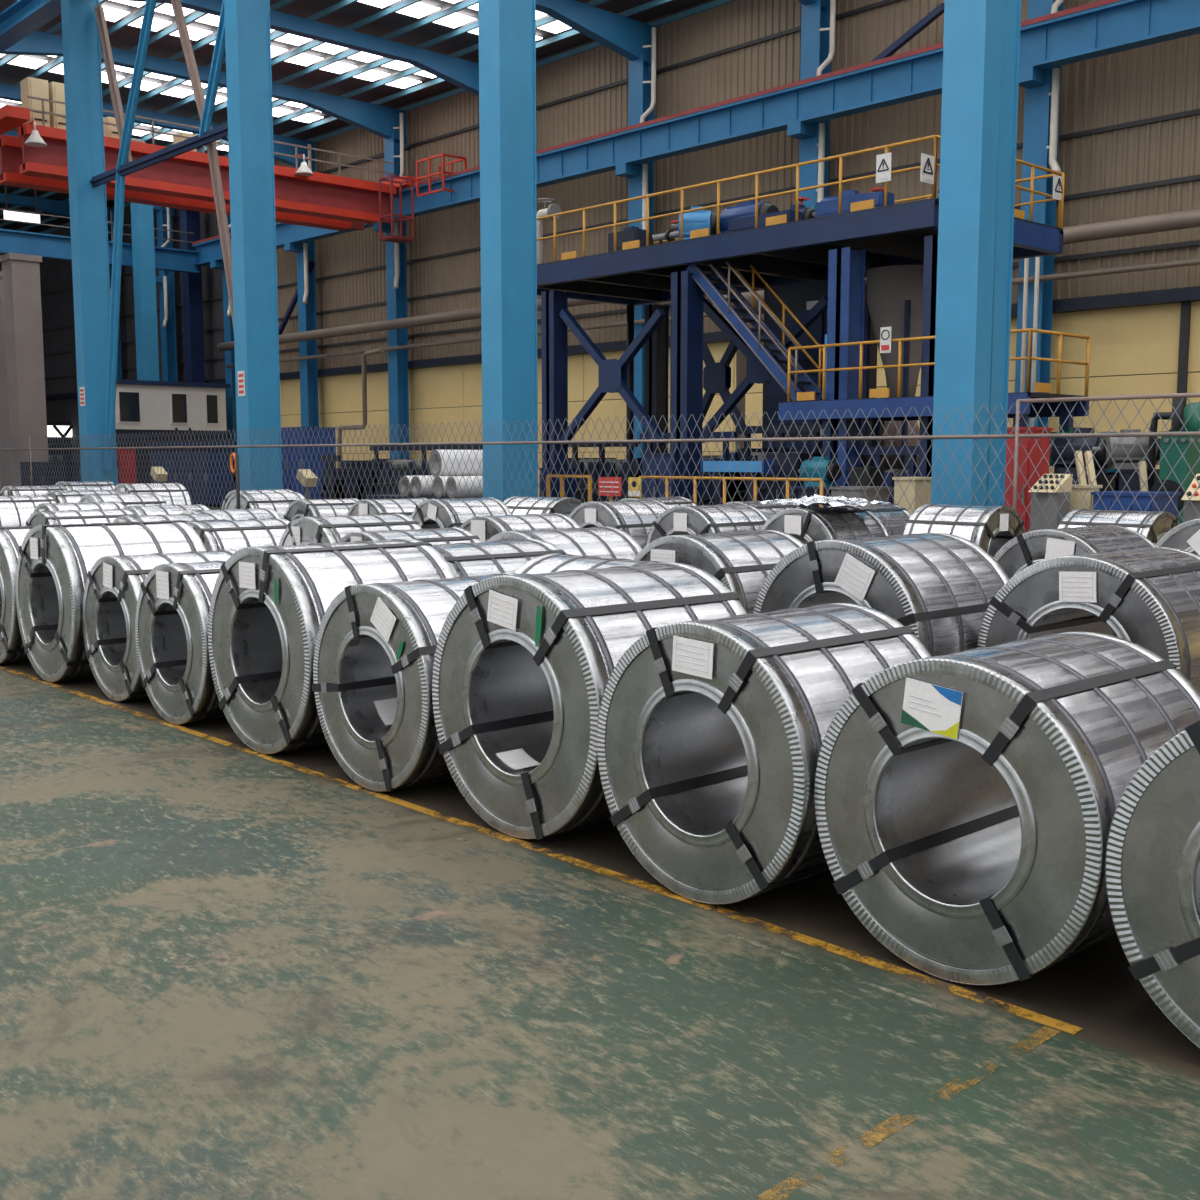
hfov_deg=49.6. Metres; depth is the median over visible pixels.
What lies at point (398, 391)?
wall column
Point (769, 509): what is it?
coil
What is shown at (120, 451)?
tall cabinet
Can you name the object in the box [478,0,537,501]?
steel column
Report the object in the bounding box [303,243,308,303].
downpipe
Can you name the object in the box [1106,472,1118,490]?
pedestal
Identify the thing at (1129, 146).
wall
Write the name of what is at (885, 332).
warning sign
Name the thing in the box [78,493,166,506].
coil
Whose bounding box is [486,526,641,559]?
coil
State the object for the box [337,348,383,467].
pipe
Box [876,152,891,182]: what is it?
warning sign
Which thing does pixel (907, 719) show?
print
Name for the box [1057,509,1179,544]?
coil
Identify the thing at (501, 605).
print
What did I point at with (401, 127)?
downpipe
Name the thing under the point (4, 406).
concrete pillar
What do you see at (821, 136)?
downpipe
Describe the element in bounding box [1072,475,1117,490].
pedestal
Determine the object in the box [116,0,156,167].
brace
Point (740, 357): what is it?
duct pipe
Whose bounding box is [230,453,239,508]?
marker pole
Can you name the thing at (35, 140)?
lamp
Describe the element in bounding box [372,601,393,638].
print
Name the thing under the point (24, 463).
machine housing
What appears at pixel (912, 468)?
stand
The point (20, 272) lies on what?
concrete pillar
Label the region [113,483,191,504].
coil
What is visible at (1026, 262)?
riser pipe
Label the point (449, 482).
roll
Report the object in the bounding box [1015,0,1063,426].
wall column
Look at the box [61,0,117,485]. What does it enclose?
steel column
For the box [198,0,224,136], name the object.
brace
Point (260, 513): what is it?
coil
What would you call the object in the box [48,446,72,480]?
stand
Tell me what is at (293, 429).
machine
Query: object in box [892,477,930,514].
box
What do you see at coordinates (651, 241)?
motor
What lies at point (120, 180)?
brace
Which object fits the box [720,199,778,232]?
motor
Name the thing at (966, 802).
coil
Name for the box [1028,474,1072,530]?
control console
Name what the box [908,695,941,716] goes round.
print
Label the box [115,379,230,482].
cabin
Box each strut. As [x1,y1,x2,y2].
[278,261,314,334]
[870,3,943,61]
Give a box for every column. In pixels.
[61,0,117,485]
[108,230,121,378]
[130,202,158,380]
[156,207,177,381]
[177,209,204,382]
[210,216,237,453]
[224,0,282,489]
[284,162,318,426]
[373,132,409,458]
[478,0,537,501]
[615,52,653,457]
[787,0,830,206]
[931,0,1020,505]
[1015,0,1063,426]
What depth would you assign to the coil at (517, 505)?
21.05 m
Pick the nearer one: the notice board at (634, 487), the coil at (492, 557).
the coil at (492, 557)
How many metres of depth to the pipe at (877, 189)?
30.48 m
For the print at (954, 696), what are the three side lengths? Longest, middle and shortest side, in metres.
0.133 x 0.049 x 0.001 m
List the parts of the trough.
door, door, plate, door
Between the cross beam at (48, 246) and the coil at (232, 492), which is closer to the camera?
the coil at (232, 492)
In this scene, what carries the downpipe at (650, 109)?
attached to the wall column at (639, 94)
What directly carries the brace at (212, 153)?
attached to the brace at (220, 132)
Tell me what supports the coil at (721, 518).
on the floor
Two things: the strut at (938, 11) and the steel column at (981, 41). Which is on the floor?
the steel column at (981, 41)
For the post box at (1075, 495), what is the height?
1.526 m
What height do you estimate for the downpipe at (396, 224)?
3.366 m
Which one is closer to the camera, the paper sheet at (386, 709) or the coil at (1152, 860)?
the coil at (1152, 860)
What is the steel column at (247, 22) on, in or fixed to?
on the floor
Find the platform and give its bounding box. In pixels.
[537,198,1063,505]
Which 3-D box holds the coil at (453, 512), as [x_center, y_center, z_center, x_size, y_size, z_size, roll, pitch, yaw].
[-2.197,-0.967,20.724,1.226,1.314,1.314,-6,8,-43]
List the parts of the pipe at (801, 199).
valve handle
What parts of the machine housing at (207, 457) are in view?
door, door, door, plate, door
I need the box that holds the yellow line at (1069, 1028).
[0,667,1082,1034]
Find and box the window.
[47,422,72,454]
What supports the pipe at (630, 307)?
on the floor
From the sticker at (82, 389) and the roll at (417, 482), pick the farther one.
the sticker at (82, 389)
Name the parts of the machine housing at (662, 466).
door, plate, door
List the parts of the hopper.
leg, spout, leg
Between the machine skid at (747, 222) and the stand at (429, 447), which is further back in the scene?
the stand at (429, 447)
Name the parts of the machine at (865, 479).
plate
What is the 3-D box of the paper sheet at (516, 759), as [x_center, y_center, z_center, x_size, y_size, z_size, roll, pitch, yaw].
[-0.427,0.838,6.855,0.180,0.059,0.166,-6,8,-43]
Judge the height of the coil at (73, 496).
1.304 m
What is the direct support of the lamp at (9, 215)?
hanging from the ceiling
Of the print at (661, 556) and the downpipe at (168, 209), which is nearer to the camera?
the print at (661, 556)
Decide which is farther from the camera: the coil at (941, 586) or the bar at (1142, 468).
the bar at (1142, 468)
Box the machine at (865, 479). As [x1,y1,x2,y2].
[848,467,885,485]
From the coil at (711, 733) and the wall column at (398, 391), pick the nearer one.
the coil at (711, 733)
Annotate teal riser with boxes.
[820,334,826,435]
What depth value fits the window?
101.90 m
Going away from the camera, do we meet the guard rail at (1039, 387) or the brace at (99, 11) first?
the guard rail at (1039, 387)
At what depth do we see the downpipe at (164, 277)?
85.95 m
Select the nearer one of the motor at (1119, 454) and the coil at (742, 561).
the coil at (742, 561)
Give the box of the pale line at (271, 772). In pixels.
[4,677,941,1010]
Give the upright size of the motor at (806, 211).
0.728 m
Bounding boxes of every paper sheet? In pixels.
[374,698,396,724]
[496,748,539,769]
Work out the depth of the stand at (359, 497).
40.30 m
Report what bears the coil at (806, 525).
on the floor
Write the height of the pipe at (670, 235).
1.090 m
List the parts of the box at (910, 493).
plate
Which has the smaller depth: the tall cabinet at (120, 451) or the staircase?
the staircase
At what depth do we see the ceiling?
57.47 m
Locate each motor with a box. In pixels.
[623,226,653,245]
[671,206,716,239]
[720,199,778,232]
[783,204,814,219]
[798,457,841,486]
[811,189,865,217]
[1049,427,1080,465]
[1050,428,1106,474]
[1091,429,1160,468]
[1100,432,1116,471]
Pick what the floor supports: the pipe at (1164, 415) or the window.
the pipe at (1164, 415)
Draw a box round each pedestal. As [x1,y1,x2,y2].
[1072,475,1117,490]
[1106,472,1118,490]
[1117,469,1158,490]
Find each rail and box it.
[537,135,1064,260]
[546,474,822,507]
[787,328,1089,401]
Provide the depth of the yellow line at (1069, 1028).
5.97 m
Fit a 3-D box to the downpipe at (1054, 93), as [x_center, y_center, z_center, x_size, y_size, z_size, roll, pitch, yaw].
[14.086,-14.717,40.184,0.262,3.366,0.805,0,6,0]
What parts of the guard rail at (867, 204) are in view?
post, kick plate, post, post, kick plate, post, post, kick plate, post, rail, rail, post, kick plate, post, post, rail, kick plate, post, post, rail, rail, kick plate, post, rail, post, post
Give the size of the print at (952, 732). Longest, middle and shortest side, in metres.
0.116 x 0.067 x 0.001 m
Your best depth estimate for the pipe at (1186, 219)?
39.53 m
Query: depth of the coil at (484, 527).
15.05 m
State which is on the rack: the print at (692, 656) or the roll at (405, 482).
the roll at (405, 482)
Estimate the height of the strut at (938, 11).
1.703 m
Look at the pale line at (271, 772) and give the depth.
5.32 m
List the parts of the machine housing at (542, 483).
door, door, plate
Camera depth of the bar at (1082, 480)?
23.53 m
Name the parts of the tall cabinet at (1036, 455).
door, handle, plate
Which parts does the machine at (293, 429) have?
door, door, plate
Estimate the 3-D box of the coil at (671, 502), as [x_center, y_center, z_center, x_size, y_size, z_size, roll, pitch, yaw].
[0.905,-1.045,21.491,1.217,1.304,1.304,-6,8,-43]
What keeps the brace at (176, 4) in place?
attached to the brace at (220, 132)
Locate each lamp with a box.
[2,185,41,222]
[24,121,46,146]
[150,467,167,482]
[294,154,313,175]
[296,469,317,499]
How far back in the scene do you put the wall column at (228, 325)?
80.56 m
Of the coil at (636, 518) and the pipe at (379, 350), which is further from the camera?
the pipe at (379, 350)
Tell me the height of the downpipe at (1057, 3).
4.012 m
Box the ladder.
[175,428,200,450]
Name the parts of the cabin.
pane, pane, pane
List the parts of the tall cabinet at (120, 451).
door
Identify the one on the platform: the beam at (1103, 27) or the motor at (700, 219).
the motor at (700, 219)
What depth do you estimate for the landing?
26.93 m
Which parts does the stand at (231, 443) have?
post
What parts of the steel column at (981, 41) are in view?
plate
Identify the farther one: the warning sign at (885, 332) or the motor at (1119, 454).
the warning sign at (885, 332)
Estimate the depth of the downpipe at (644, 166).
53.27 m
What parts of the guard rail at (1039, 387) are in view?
post, kick plate, post, post, kick plate, post, rail, rail, post, kick plate, post, rail, rail, post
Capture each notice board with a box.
[598,477,621,500]
[628,477,641,497]
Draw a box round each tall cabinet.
[117,449,136,483]
[1004,427,1052,532]
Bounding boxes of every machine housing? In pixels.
[19,462,66,485]
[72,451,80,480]
[149,451,232,506]
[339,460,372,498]
[538,468,577,497]
[640,453,684,497]
[764,453,822,499]
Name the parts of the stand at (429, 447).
post, frame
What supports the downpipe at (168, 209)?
attached to the wall column at (168, 333)
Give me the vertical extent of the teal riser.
4.687 m
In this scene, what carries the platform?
on the floor
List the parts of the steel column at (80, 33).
plate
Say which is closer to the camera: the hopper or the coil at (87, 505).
the coil at (87, 505)
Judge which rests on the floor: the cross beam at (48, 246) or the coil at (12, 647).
the coil at (12, 647)
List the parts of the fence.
post, rail, post, rail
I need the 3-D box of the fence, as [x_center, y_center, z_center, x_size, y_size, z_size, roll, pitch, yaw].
[-7.529,-3.149,33.846,0.124,2.810,52.006,-6,8,-43]
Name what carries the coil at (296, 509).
on the floor
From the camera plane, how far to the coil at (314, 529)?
13.96 m
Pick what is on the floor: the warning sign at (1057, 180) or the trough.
the trough
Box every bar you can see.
[1074,451,1086,484]
[1084,451,1096,484]
[1138,461,1147,490]
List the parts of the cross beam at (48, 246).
hand rail, hand rail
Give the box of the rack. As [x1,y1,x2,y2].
[365,494,459,498]
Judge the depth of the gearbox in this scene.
21.87 m
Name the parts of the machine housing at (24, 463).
door, door, plate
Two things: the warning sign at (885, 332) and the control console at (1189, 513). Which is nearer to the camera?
the control console at (1189, 513)
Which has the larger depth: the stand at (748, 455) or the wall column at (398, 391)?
the wall column at (398, 391)
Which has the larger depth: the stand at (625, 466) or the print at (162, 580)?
the stand at (625, 466)
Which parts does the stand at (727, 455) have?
frame, post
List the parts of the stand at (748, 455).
frame, post, post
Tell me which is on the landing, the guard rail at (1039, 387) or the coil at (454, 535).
the guard rail at (1039, 387)
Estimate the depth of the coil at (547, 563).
9.24 m
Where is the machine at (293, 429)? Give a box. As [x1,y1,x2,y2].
[281,427,335,499]
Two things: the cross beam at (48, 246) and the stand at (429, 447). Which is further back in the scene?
the cross beam at (48, 246)
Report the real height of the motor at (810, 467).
0.624 m
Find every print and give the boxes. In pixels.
[157,575,167,596]
[240,566,253,586]
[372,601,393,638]
[489,593,514,627]
[629,491,639,495]
[652,551,672,561]
[675,639,709,675]
[837,557,871,595]
[901,709,929,730]
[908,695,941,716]
[931,684,962,705]
[931,722,958,738]
[1062,574,1092,599]
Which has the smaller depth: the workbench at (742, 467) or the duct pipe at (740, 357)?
the workbench at (742, 467)
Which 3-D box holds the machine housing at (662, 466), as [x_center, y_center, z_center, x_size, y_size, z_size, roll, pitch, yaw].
[1.737,-2.591,32.135,0.990,2.072,1.175,-6,8,-43]
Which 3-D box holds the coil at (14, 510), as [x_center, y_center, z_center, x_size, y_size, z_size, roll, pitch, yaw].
[-10.435,-1.224,23.219,1.208,1.284,1.284,-6,8,-43]
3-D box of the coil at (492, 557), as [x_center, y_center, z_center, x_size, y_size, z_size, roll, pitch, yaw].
[-0.948,0.192,10.212,1.218,1.294,1.294,-6,8,-43]
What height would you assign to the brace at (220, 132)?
0.359 m
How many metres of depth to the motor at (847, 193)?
29.51 m
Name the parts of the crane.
cabinet door, cabinet door, cabinet door, hoist motor, walkway rail, walkway rail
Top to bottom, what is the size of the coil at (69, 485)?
1.364 m
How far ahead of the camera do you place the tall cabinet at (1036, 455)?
22.69 m
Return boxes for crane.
[0,77,466,242]
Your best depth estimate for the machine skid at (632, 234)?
32.74 m
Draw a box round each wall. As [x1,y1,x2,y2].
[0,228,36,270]
[37,0,1199,496]
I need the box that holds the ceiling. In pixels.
[0,0,826,233]
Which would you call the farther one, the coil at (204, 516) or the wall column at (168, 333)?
the wall column at (168, 333)
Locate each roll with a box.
[399,475,431,495]
[410,476,434,496]
[429,450,482,476]
[433,476,460,496]
[446,476,482,497]
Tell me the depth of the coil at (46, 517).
17.05 m
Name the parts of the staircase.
hand rail, hand rail, hand rail, hand rail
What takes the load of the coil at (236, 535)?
on the floor
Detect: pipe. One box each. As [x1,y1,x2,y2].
[217,209,1199,350]
[226,258,1199,367]
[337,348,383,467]
[626,304,633,457]
[652,220,678,243]
[723,290,763,451]
[789,197,814,209]
[869,187,894,202]
[1020,258,1028,391]
[1029,257,1039,426]
[1147,412,1171,490]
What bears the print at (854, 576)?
attached to the coil at (941, 586)
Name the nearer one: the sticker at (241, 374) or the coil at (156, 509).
the coil at (156, 509)
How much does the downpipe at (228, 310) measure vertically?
3.366 m
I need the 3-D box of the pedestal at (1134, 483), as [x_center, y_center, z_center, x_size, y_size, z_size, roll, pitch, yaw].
[10.014,-1.554,24.143,0.860,1.746,0.510,-6,8,-43]
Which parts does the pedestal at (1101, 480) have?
plate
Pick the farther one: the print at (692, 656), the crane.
the crane
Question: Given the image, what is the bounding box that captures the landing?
[778,392,1088,473]
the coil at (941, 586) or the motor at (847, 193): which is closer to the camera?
the coil at (941, 586)
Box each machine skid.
[608,228,645,251]
[728,210,801,231]
[815,191,893,217]
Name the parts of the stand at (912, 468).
frame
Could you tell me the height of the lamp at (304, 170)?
0.930 m
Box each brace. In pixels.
[90,123,227,186]
[94,4,132,162]
[103,167,124,470]
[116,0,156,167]
[171,0,215,143]
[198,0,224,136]
[206,142,233,329]
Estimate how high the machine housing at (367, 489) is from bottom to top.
1.872 m
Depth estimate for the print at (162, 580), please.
9.50 m
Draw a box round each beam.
[0,209,199,273]
[192,0,1199,265]
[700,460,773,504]
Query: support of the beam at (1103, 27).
on the wall column at (1037, 83)
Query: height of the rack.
0.941 m
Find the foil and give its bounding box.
[759,494,895,506]
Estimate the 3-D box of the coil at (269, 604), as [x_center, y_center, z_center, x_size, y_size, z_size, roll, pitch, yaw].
[-1.806,0.288,8.973,1.291,1.372,1.372,-6,8,-43]
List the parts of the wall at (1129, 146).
corrugated panel, cream panel, cream panel, corrugated panel, corrugated panel, corrugated panel, corrugated panel, corrugated panel, corrugated panel, corrugated panel, corrugated panel, corrugated panel, corrugated panel, corrugated panel, corrugated panel, corrugated panel, corrugated panel, corrugated panel, corrugated panel, cream panel, cream panel, corrugated panel, corrugated panel, corrugated panel, corrugated panel, corrugated panel, cream panel, cream panel, cream panel, cream panel, cream panel, corrugated panel, corrugated panel, corrugated panel, corrugated panel, corrugated panel, corrugated panel, cream panel, cream panel, cream panel, cream panel, cream panel, cream panel, corrugated panel, corrugated panel, corrugated panel, corrugated panel, corrugated panel, corrugated panel, cream panel, cream panel, cream panel, cream panel, cream panel, corrugated panel, corrugated panel, corrugated panel, corrugated panel, corrugated panel, corrugated panel, cream panel, cream panel, cream panel, corrugated panel, cream panel, cream panel, cream panel, corrugated panel, corrugated panel, corrugated panel, corrugated panel, corrugated panel, cream panel, cream panel, corrugated panel, cream panel, cream panel, corrugated panel, corrugated panel, corrugated panel, cream panel, cream panel, corrugated panel, corrugated panel, cream panel, cream panel, corrugated panel, corrugated panel, corrugated panel, corrugated panel, wall post, cream panel, cream panel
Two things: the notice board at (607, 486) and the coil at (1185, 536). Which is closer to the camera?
the coil at (1185, 536)
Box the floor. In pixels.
[0,489,1199,1199]
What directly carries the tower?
on the floor
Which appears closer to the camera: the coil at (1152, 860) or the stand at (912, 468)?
the coil at (1152, 860)
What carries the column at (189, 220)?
on the floor
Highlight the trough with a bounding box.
[1091,491,1180,516]
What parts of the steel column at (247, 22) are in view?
plate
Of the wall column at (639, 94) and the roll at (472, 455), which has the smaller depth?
the roll at (472, 455)
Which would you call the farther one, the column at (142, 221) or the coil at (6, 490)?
the column at (142, 221)
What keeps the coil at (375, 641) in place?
on the floor
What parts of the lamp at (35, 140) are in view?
lamp shade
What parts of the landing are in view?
leg, leg, leg, leg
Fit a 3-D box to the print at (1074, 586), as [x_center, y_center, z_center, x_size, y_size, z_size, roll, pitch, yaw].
[2.952,-0.081,8.040,0.001,0.158,0.203,-6,5,-43]
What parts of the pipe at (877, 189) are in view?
valve handle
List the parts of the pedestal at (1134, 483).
plate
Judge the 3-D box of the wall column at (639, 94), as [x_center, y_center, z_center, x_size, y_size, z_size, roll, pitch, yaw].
[1.428,-13.216,54.222,1.620,18.400,0.920,-6,8,-43]
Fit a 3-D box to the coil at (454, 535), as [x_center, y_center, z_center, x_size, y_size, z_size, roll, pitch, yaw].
[-1.836,-0.051,12.571,1.189,1.264,1.264,-6,8,-43]
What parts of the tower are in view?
access panel, access panel, access panel, name plate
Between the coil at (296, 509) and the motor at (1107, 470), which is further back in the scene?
the motor at (1107, 470)
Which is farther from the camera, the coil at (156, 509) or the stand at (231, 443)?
the stand at (231, 443)
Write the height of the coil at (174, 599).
1.184 m
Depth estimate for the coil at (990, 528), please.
17.69 m
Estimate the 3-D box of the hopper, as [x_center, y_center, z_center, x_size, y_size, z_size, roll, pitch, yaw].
[7.265,-4.681,31.346,1.800,6.400,1.800,-6,8,-43]
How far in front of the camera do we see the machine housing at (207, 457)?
52.26 m
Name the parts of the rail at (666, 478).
post, post, rail, post, post, post, post, rail, post, post, post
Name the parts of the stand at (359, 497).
post, frame, post, frame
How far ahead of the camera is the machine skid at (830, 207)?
27.80 m
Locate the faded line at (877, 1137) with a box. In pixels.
[757,1026,1059,1199]
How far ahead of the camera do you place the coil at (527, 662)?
6.71 m
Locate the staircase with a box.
[686,261,822,400]
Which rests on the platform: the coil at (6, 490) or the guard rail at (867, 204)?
the guard rail at (867, 204)
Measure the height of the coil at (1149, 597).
1.344 m
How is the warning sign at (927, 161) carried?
attached to the guard rail at (867, 204)
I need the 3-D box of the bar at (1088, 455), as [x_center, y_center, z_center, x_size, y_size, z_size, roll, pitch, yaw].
[8.851,-1.620,23.177,0.100,2.069,1.014,0,6,-2]
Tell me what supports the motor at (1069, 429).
on the pedestal
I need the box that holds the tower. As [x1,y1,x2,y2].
[762,279,876,465]
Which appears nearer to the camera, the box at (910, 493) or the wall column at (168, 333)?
the box at (910, 493)
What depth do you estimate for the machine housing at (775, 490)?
29.03 m
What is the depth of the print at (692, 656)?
5.62 m
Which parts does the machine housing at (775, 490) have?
door, door, plate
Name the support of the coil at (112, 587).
on the floor
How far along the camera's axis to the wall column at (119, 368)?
93.58 m
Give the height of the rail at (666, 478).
1.563 m
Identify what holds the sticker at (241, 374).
attached to the steel column at (247, 22)
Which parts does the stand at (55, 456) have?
post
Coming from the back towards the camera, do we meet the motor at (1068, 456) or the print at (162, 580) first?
the motor at (1068, 456)
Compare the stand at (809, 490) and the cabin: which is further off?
the cabin
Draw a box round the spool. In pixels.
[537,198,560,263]
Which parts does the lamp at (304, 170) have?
lamp shade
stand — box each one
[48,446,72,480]
[148,441,237,489]
[319,455,363,499]
[370,445,482,494]
[568,443,641,502]
[640,431,737,504]
[735,424,866,501]
[792,486,836,507]
[855,446,918,503]
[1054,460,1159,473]
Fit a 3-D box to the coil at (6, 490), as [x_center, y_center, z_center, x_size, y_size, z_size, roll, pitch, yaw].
[-12.877,-1.947,29.650,1.236,1.324,1.324,-6,8,-43]
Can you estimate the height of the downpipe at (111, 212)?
4.012 m
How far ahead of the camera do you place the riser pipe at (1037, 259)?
39.91 m
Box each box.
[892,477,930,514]
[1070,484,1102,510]
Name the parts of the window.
pane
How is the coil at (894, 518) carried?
on the floor
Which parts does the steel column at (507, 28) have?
plate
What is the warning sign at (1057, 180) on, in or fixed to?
attached to the guard rail at (867, 204)
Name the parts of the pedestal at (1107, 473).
plate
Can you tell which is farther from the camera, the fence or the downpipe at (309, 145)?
the downpipe at (309, 145)
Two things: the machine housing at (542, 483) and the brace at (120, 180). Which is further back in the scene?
the brace at (120, 180)
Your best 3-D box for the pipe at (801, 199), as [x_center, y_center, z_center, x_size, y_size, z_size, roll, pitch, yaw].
[4.795,-9.408,32.759,0.320,1.290,1.586,-6,8,-43]
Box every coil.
[0,485,66,495]
[0,495,55,526]
[0,525,36,663]
[16,520,205,681]
[26,509,135,525]
[33,502,124,511]
[45,490,115,502]
[55,481,114,490]
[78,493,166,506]
[82,549,236,700]
[112,513,225,522]
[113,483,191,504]
[122,504,209,515]
[135,561,225,723]
[181,508,283,519]
[186,518,289,550]
[208,539,455,753]
[221,489,292,509]
[223,492,306,517]
[279,514,420,545]
[284,498,358,521]
[312,573,516,791]
[338,527,480,544]
[347,498,426,517]
[411,497,511,528]
[432,539,565,576]
[432,562,746,839]
[459,513,580,541]
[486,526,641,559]
[503,496,583,515]
[514,553,667,573]
[568,500,669,548]
[597,603,931,903]
[619,497,696,507]
[634,530,804,613]
[647,504,767,544]
[725,500,800,518]
[753,533,1009,655]
[761,506,889,543]
[814,632,1199,984]
[829,504,910,535]
[903,504,1025,556]
[977,547,1199,692]
[993,525,1156,636]
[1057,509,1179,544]
[1105,721,1199,1047]
[1156,519,1199,555]
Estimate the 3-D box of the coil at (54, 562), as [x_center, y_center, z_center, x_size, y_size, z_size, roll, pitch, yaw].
[-4.371,-0.013,11.712,1.293,1.375,1.374,-6,8,-43]
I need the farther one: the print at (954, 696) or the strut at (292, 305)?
the strut at (292, 305)
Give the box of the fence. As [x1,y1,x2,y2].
[0,393,1199,531]
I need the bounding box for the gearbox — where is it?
[1150,398,1199,523]
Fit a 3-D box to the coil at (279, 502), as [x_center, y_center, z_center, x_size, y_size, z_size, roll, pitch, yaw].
[-6.242,-1.369,24.452,1.217,1.304,1.304,-6,8,-43]
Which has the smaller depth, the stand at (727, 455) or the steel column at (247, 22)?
the stand at (727, 455)
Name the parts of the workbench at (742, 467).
plate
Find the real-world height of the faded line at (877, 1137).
0.002 m
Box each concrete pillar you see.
[0,252,48,485]
[0,271,11,488]
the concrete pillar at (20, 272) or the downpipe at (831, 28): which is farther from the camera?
the concrete pillar at (20, 272)
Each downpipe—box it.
[107,211,113,240]
[161,207,170,246]
[162,276,167,326]
[227,303,230,316]
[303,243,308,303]
[306,144,311,170]
[393,113,403,176]
[394,222,399,288]
[640,27,655,122]
[642,164,647,229]
[816,0,835,75]
[816,123,824,201]
[1047,68,1060,171]
[1051,0,1064,13]
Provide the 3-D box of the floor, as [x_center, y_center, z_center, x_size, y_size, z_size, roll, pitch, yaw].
[-15.543,-3.389,50.365,74.000,0.300,155.000,-6,8,-43]
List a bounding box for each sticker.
[79,387,84,405]
[238,371,244,395]
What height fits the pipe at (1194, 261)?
0.200 m
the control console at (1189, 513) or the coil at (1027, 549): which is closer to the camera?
the coil at (1027, 549)
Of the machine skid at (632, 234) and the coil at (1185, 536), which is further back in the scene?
the machine skid at (632, 234)
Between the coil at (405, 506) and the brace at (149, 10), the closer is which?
the coil at (405, 506)
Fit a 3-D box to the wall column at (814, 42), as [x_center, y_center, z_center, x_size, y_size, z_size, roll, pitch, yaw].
[7.549,-12.502,47.690,1.620,18.400,0.920,-6,8,-43]
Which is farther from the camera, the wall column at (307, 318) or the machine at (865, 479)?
the wall column at (307, 318)
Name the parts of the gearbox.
plate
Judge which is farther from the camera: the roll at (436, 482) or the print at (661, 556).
the roll at (436, 482)
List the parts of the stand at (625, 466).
post, frame, post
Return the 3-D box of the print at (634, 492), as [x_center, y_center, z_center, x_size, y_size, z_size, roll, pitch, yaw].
[0.750,-2.342,28.567,0.015,0.107,0.335,-6,8,-43]
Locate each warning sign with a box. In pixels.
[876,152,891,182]
[880,327,891,352]
[920,153,933,184]
[1052,174,1061,200]
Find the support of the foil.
on the coil at (806, 525)
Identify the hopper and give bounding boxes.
[862,265,923,468]
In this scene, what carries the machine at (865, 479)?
on the floor

